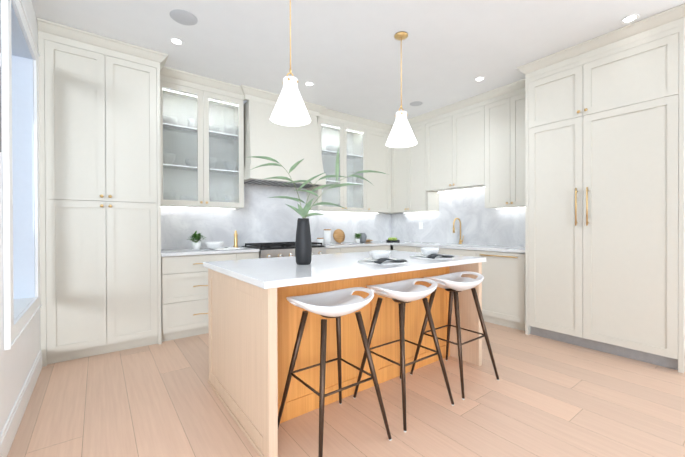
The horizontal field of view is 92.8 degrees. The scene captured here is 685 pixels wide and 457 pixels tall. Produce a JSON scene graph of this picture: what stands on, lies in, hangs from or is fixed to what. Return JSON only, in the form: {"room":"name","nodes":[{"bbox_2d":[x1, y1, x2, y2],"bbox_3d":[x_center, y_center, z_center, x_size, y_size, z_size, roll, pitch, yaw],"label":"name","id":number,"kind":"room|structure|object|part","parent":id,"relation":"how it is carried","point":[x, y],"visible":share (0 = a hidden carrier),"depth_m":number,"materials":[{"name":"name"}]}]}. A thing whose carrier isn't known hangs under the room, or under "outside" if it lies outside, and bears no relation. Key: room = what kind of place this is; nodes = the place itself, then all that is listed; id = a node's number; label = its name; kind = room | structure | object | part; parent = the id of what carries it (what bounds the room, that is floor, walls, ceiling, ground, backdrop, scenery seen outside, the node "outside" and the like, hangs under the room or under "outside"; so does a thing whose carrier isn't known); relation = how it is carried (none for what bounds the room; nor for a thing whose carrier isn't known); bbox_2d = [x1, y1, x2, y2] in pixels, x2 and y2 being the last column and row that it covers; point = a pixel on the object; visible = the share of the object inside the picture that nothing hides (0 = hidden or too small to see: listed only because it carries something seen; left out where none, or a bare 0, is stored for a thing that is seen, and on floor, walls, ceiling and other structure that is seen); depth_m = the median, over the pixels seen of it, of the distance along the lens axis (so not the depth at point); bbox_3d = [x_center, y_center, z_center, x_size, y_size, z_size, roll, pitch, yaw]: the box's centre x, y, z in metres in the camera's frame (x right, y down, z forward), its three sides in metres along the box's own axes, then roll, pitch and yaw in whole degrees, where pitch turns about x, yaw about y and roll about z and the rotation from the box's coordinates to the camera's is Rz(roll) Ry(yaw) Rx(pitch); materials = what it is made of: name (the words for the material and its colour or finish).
{"room":"kitchen","nodes":[
{"label":"kitchen","id":0,"kind":"room"},
{"bbox_2d":[0,0,39,434],"bbox_3d":[-1.159,-0.280,0.663,0.260,2.930,6.340,0,0,-37],"label":"wall","id":1,"kind":"structure","parent":0,"point":[17,360],"depth_m":2.50,"materials":[{"name":"paint"}]},
{"bbox_2d":[0,67,0,151],"bbox_3d":[-1.465,-0.557,1.319,0.035,0.400,0.500,0,0,-37],"label":"picture frame","id":2,"kind":"object","parent":1,"relation":"attached to","point":[0,109],"visible":1,"depth_m":1.52,"materials":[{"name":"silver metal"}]},
{"bbox_2d":[0,350,41,456],"bbox_3d":[-0.846,1.110,0.490,0.014,0.150,5.678,0,0,-37],"label":"baseboard","id":3,"kind":"structure","parent":1,"relation":"attached to","point":[9,430],"depth_m":1.96,"materials":[{"name":"paint"}]},
{"bbox_2d":[1,0,41,349],"bbox_3d":[-2.120,-0.390,2.184,0.026,2.054,1.192,0,0,-37],"label":"window","id":4,"kind":"structure","parent":1,"relation":"in","point":[14,330],"depth_m":1.78,"materials":[{"name":"paint"}]},
{"bbox_2d":[233,99,312,178],"bbox_3d":[-0.925,-1.203,4.583,1.108,0.846,0.311,0,0,-37],"label":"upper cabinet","id":5,"kind":"object","parent":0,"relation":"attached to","point":[236,106],"depth_m":4.09,"materials":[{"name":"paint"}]},
{"bbox_2d":[241,86,325,188],"bbox_3d":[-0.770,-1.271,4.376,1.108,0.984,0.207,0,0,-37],"label":"range hood","id":6,"kind":"object","parent":0,"relation":"attached to","point":[260,136],"depth_m":4.26,"materials":[{"name":"paint"}]},
{"bbox_2d":[161,184,524,249],"bbox_3d":[0.167,-0.246,3.909,3.935,0.979,2.734,0,0,-37],"label":"backsplash","id":7,"kind":"structure","parent":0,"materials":[{"name":"stone"}]},
{"bbox_2d":[7,321,684,456],"bbox_3d":[0.769,1.172,2.114,5.150,0.001,6.340,0,0,-37],"label":"floor","id":8,"kind":"structure","parent":0,"point":[544,397],"depth_m":2.10,"materials":[{"name":"brown wood"}]},
{"bbox_2d":[37,19,164,366],"bbox_3d":[-2.398,-0.289,3.290,0.907,2.928,0.642,0,0,-37],"label":"tall cabinet","id":9,"kind":"object","parent":8,"relation":"on","point":[102,272],"depth_m":3.00,"materials":[{"name":"paint"}]},
{"bbox_3d":[0.282,-1.690,2.987,4.844,0.137,3.686,0,0,-37],"label":"crown moulding","id":10,"kind":"part","parent":9,"relation":"part of","materials":[{"name":"paint"}]},
{"bbox_2d":[161,255,240,340],"bbox_3d":[-1.707,0.729,3.828,0.830,0.884,0.616,0,0,-37],"label":"base cabinet","id":11,"kind":"object","parent":8,"relation":"on","point":[186,278],"depth_m":3.48,"materials":[{"name":"paint"}]},
{"bbox_2d":[161,243,376,258],"bbox_3d":[-0.724,0.259,4.553,3.278,0.039,0.636,0,0,-37],"label":"countertop","id":12,"kind":"structure","parent":11,"relation":"on","point":[176,250],"depth_m":3.93,"materials":[{"name":"white stone"}]},
{"bbox_2d":[187,231,205,249],"bbox_3d":[-1.740,0.136,3.910,0.216,0.227,0.213,0,0,-37],"label":"herb pot","id":13,"kind":"object","parent":12,"relation":"on","point":[196,245],"visible":1,"depth_m":3.86,"materials":[{"name":"white ceramic"}]},
{"bbox_2d":[205,241,222,248],"bbox_3d":[-1.569,0.206,3.995,0.210,0.085,0.210,0,0,-37],"label":"mixing bowl","id":14,"kind":"object","parent":12,"relation":"on","point":[214,245],"visible":0.81,"depth_m":3.92,"materials":[{"name":"white ceramic"}]},
{"bbox_2d":[212,247,242,250],"bbox_3d":[-1.353,0.237,3.857,0.310,0.023,0.210,0,0,-37],"label":"open book","id":15,"kind":"object","parent":12,"relation":"on","point":[221,248],"visible":1,"depth_m":3.80,"materials":[{"name":"paper"}]},
{"bbox_2d":[233,231,237,247],"bbox_3d":[-1.365,0.136,4.173,0.060,0.222,0.060,0,0,-37],"label":"pepper mill","id":16,"kind":"object","parent":12,"relation":"on","point":[235,240],"visible":0.85,"depth_m":4.15,"materials":[{"name":"gold metal"}]},
{"bbox_2d":[317,238,323,244],"bbox_3d":[-0.334,0.190,4.898,0.104,0.100,0.104,0,0,-37],"label":"canister","id":17,"kind":"object","parent":12,"relation":"on","point":[320,240],"visible":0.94,"depth_m":4.85,"materials":[{"name":"white ceramic"}]},
{"bbox_2d":[324,229,330,243],"bbox_3d":[-0.234,0.125,5.047,0.114,0.228,0.114,0,0,-37],"label":"canister","id":18,"kind":"object","parent":12,"relation":"on","point":[327,236],"visible":1,"depth_m":5.00,"materials":[{"name":"white ceramic"}]},
{"bbox_2d":[333,229,344,242],"bbox_3d":[-0.055,0.122,5.375,0.230,0.228,0.063,0,0,-37],"label":"cutting board","id":19,"kind":"object","parent":12,"relation":"on","point":[338,235],"visible":1,"depth_m":5.36,"materials":[{"name":"brown wood"}]},
{"bbox_2d":[353,233,361,242],"bbox_3d":[0.249,0.149,5.296,0.178,0.174,0.169,0,0,-37],"label":"herb pot","id":20,"kind":"object","parent":12,"relation":"on","point":[358,235],"visible":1,"depth_m":5.26,"materials":[{"name":"white ceramic"}]},
{"bbox_2d":[359,233,366,242],"bbox_3d":[0.349,0.155,5.461,0.153,0.160,0.124,0,0,-37],"label":"jug","id":21,"kind":"object","parent":12,"relation":"on","point":[363,238],"visible":0.92,"depth_m":5.41,"materials":[{"name":"grey ceramic"}]},
{"bbox_2d":[241,251,252,259],"bbox_3d":[-1.307,0.726,4.129,0.275,0.884,0.616,0,0,-37],"label":"base cabinet","id":22,"kind":"object","parent":8,"relation":"on","point":[244,254],"depth_m":3.87,"materials":[{"name":"paint"}]},
{"bbox_2d":[253,247,332,258],"bbox_3d":[-0.796,0.712,4.477,1.064,0.905,0.639,0,0,-37],"label":"stove","id":23,"kind":"object","parent":8,"relation":"on","point":[266,252],"depth_m":4.12,"materials":[{"name":"paint"}]},
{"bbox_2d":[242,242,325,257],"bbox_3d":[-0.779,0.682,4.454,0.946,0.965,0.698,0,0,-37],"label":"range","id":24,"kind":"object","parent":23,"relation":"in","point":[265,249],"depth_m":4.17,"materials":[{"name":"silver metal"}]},
{"bbox_2d":[278,287,391,456],"bbox_3d":[-0.061,0.771,1.859,0.513,0.810,0.482,0,0,-37],"label":"stool","id":25,"kind":"object","parent":8,"relation":"on","point":[337,304],"visible":1,"depth_m":1.83,"materials":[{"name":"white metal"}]},
{"bbox_3d":[-0.062,0.426,1.857,0.524,0.132,0.370,0,0,-37],"label":"seat","id":26,"kind":"part","parent":25,"relation":"part of","materials":[{"name":"white plastic"}]},
{"bbox_2d":[203,262,481,456],"bbox_3d":[0.081,0.730,2.637,1.958,0.883,1.095,0,0,-37],"label":"kitchen island","id":27,"kind":"object","parent":8,"relation":"on","point":[254,316],"depth_m":2.16,"materials":[{"name":"wood"}]},
{"bbox_2d":[203,250,485,289],"bbox_3d":[0.081,0.269,2.639,2.010,0.036,1.150,0,0,-37],"label":"island countertop","id":28,"kind":"structure","parent":27,"relation":"on","point":[265,273],"depth_m":2.17,"materials":[{"name":"white stone"}]},
{"bbox_2d":[251,147,388,264],"bbox_3d":[-0.194,-0.153,2.281,0.797,0.812,0.667,0,0,-37],"label":"vase","id":29,"kind":"object","parent":28,"relation":"on","point":[303,250],"visible":1,"depth_m":2.30,"materials":[{"name":"black ceramic"}]},
{"bbox_2d":[357,250,406,264],"bbox_3d":[0.298,0.211,2.458,0.370,0.080,0.370,0,0,-37],"label":"place setting","id":30,"kind":"object","parent":28,"relation":"on","point":[379,257],"visible":1,"depth_m":2.40,"materials":[{"name":"ceramic"}]},
{"bbox_3d":[0.286,0.239,2.474,0.250,0.018,0.250,0,0,-37],"label":"plate","id":31,"kind":"part","parent":30,"relation":"part of","materials":[{"name":"white ceramic"}]},
{"bbox_2d":[370,250,390,259],"bbox_3d":[0.286,0.206,2.474,0.156,0.070,0.156,0,0,-37],"label":"bowl","id":32,"kind":"object","parent":30,"relation":"on","point":[375,254],"depth_m":2.42,"materials":[{"name":"white ceramic"}]},
{"bbox_2d":[410,247,453,258],"bbox_3d":[0.770,0.208,2.812,0.370,0.080,0.370,0,0,-37],"label":"place setting","id":33,"kind":"object","parent":28,"relation":"on","point":[429,252],"visible":1,"depth_m":2.76,"materials":[{"name":"ceramic"}]},
{"bbox_2d":[421,247,438,255],"bbox_3d":[0.758,0.203,2.828,0.156,0.070,0.156,0,0,-37],"label":"bowl","id":34,"kind":"object","parent":33,"relation":"on","point":[426,251],"depth_m":2.77,"materials":[{"name":"white ceramic"}]},
{"bbox_2d":[337,243,392,252],"bbox_3d":[0.192,0.716,5.217,1.062,0.884,0.676,0,0,-37],"label":"base cabinet","id":35,"kind":"object","parent":8,"relation":"on","point":[380,246],"depth_m":4.99,"materials":[{"name":"paint"}]},
{"bbox_2d":[393,247,412,251],"bbox_3d":[1.213,0.713,5.272,0.637,0.884,0.571,0,0,-37],"label":"base cabinet","id":36,"kind":"object","parent":8,"relation":"on","point":[410,249],"depth_m":5.09,"materials":[{"name":"paint"}]},
{"bbox_2d":[353,278,453,431],"bbox_3d":[0.407,0.767,2.210,0.513,0.810,0.482,0,0,-37],"label":"stool","id":37,"kind":"object","parent":8,"relation":"on","point":[402,293],"visible":1,"depth_m":2.17,"materials":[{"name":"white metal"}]},
{"bbox_3d":[0.406,0.423,2.208,0.524,0.132,0.370,0,0,-37],"label":"seat","id":38,"kind":"part","parent":37,"relation":"part of","materials":[{"name":"white plastic"}]},
{"bbox_2d":[413,243,468,255],"bbox_3d":[1.646,0.714,4.695,0.637,0.884,1.098,0,0,-37],"label":"base cabinet","id":39,"kind":"object","parent":8,"relation":"on","point":[442,250],"depth_m":4.46,"materials":[{"name":"paint"}]},
{"bbox_2d":[410,271,498,399],"bbox_3d":[0.874,0.764,2.561,0.513,0.810,0.482,0,0,-37],"label":"stool","id":40,"kind":"object","parent":8,"relation":"on","point":[455,283],"visible":0.96,"depth_m":2.53,"materials":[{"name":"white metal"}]},
{"bbox_3d":[0.873,0.419,2.559,0.524,0.132,0.370,0,0,-37],"label":"seat","id":41,"kind":"part","parent":40,"relation":"part of","materials":[{"name":"white plastic"}]},
{"bbox_2d":[469,251,524,330],"bbox_3d":[2.107,0.716,4.081,0.637,0.884,0.674,0,0,-37],"label":"base cabinet","id":42,"kind":"object","parent":8,"relation":"on","point":[503,283],"depth_m":3.84,"materials":[{"name":"paint"}]},
{"bbox_2d":[377,239,524,254],"bbox_3d":[1.480,0.253,4.896,0.657,0.034,2.734,0,0,-37],"label":"countertop","id":43,"kind":"structure","parent":42,"relation":"on","point":[457,246],"depth_m":4.53,"materials":[{"name":"white stone"}]},
{"bbox_2d":[453,218,463,243],"bbox_3d":[1.725,0.037,4.862,0.212,0.395,0.083,0,0,-37],"label":"faucet","id":44,"kind":"object","parent":43,"relation":"on","point":[461,220],"depth_m":4.94,"materials":[{"name":"gold metal"}]},
{"bbox_2d":[525,47,572,343],"bbox_3d":[2.463,-0.304,3.548,0.697,2.928,0.597,0,0,-37],"label":"tall cabinet","id":45,"kind":"object","parent":8,"relation":"on","point":[565,169],"depth_m":3.39,"materials":[{"name":"paint"}]},
{"bbox_2d":[573,7,684,373],"bbox_3d":[2.787,-0.303,3.117,0.697,2.928,0.746,0,0,-37],"label":"tall cabinet","id":46,"kind":"object","parent":8,"relation":"on","point":[629,83],"depth_m":2.87,"materials":[{"name":"paint"}]},
{"bbox_2d":[31,0,684,124],"bbox_3d":[0.880,-1.759,2.189,4.850,0.001,6.340,0,0,-37],"label":"ceiling","id":47,"kind":"structure","parent":0,"point":[346,56],"depth_m":3.02,"materials":[{"name":"paint"}]},
{"bbox_2d":[169,38,183,45],"bbox_3d":[-1.556,-1.752,3.061,0.128,0.005,0.128,0,0,-37],"label":"recessed light","id":48,"kind":"object","parent":47,"relation":"in","point":[177,41],"visible":1,"depth_m":3.06,"materials":[{"name":"white plastic"}]},
{"bbox_2d":[170,9,197,25],"bbox_3d":[-1.320,-1.752,2.713,0.210,0.004,0.210,0,0,-37],"label":"ceiling speaker","id":49,"kind":"object","parent":47,"relation":"in","point":[183,17],"visible":1,"depth_m":2.70},
{"bbox_2d":[270,0,310,125],"bbox_3d":[-0.367,-1.260,2.298,0.286,0.988,0.286,0,0,-37],"label":"pendant light","id":50,"kind":"object","parent":47,"relation":"hanging from","point":[290,109],"visible":1,"depth_m":2.25,"materials":[{"name":"white"}]},
{"bbox_3d":[-0.366,-0.910,2.300,0.286,0.289,0.286,0,0,-37],"label":"lamp shade","id":51,"kind":"part","parent":50,"relation":"part of","materials":[{"name":"white"}]},
{"bbox_2d":[304,82,313,85],"bbox_3d":[-0.405,-1.760,3.976,0.128,0.005,0.128,0,0,-37],"label":"recessed light","id":52,"kind":"object","parent":47,"relation":"in","point":[309,83],"visible":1,"depth_m":3.97,"materials":[{"name":"white plastic"}]},
{"bbox_2d":[386,31,416,147],"bbox_3d":[0.536,-1.266,2.977,0.286,0.988,0.286,0,0,-37],"label":"pendant light","id":53,"kind":"object","parent":47,"relation":"hanging from","point":[401,135],"visible":1,"depth_m":2.93,"materials":[{"name":"white"}]},
{"bbox_3d":[0.537,-0.916,2.978,0.286,0.289,0.286,0,0,-37],"label":"lamp shade","id":54,"kind":"part","parent":53,"relation":"part of","materials":[{"name":"white"}]},
{"bbox_2d":[410,101,422,105],"bbox_3d":[1.045,-1.769,4.627,0.180,0.004,0.180,0,0,-37],"label":"ceiling vent","id":55,"kind":"object","parent":47,"relation":"in","point":[416,103],"visible":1,"depth_m":4.61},
{"bbox_2d":[474,77,484,81],"bbox_3d":[1.621,-1.766,3.859,0.128,0.005,0.128,0,0,-37],"label":"recessed light","id":56,"kind":"object","parent":47,"relation":"in","point":[477,79],"visible":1,"depth_m":3.86,"materials":[{"name":"white plastic"}]},
{"bbox_2d":[620,14,639,23],"bbox_3d":[2.420,-1.763,2.745,0.128,0.005,0.128,0,0,-37],"label":"recessed light","id":57,"kind":"object","parent":47,"relation":"in","point":[630,18],"visible":1,"depth_m":2.74,"materials":[{"name":"white plastic"}]},
{"bbox_2d":[349,119,388,214],"bbox_3d":[0.495,-1.024,5.638,0.632,1.498,0.332,0,0,-37],"label":"upper cabinet","id":58,"kind":"object","parent":0,"relation":"attached to","point":[368,150],"depth_m":5.45,"materials":[{"name":"paint"}]},
{"bbox_2d":[389,112,444,214],"bbox_3d":[1.203,-1.025,5.481,0.352,1.498,0.859,0,0,-37],"label":"upper cabinet","id":59,"kind":"object","parent":0,"relation":"attached to","point":[412,195],"depth_m":5.28,"materials":[{"name":"paint"}]},
{"bbox_2d":[429,95,484,190],"bbox_3d":[1.722,-1.179,4.806,0.332,1.188,0.970,0,0,-37],"label":"upper cabinet","id":60,"kind":"object","parent":0,"relation":"attached to","point":[456,131],"depth_m":4.64,"materials":[{"name":"paint"}]},
{"bbox_2d":[477,79,524,210],"bbox_3d":[2.195,-1.022,4.177,0.332,1.498,0.731,0,0,-37],"label":"upper cabinet","id":61,"kind":"object","parent":0,"relation":"attached to","point":[504,189],"depth_m":4.11,"materials":[{"name":"paint"}]}
]}

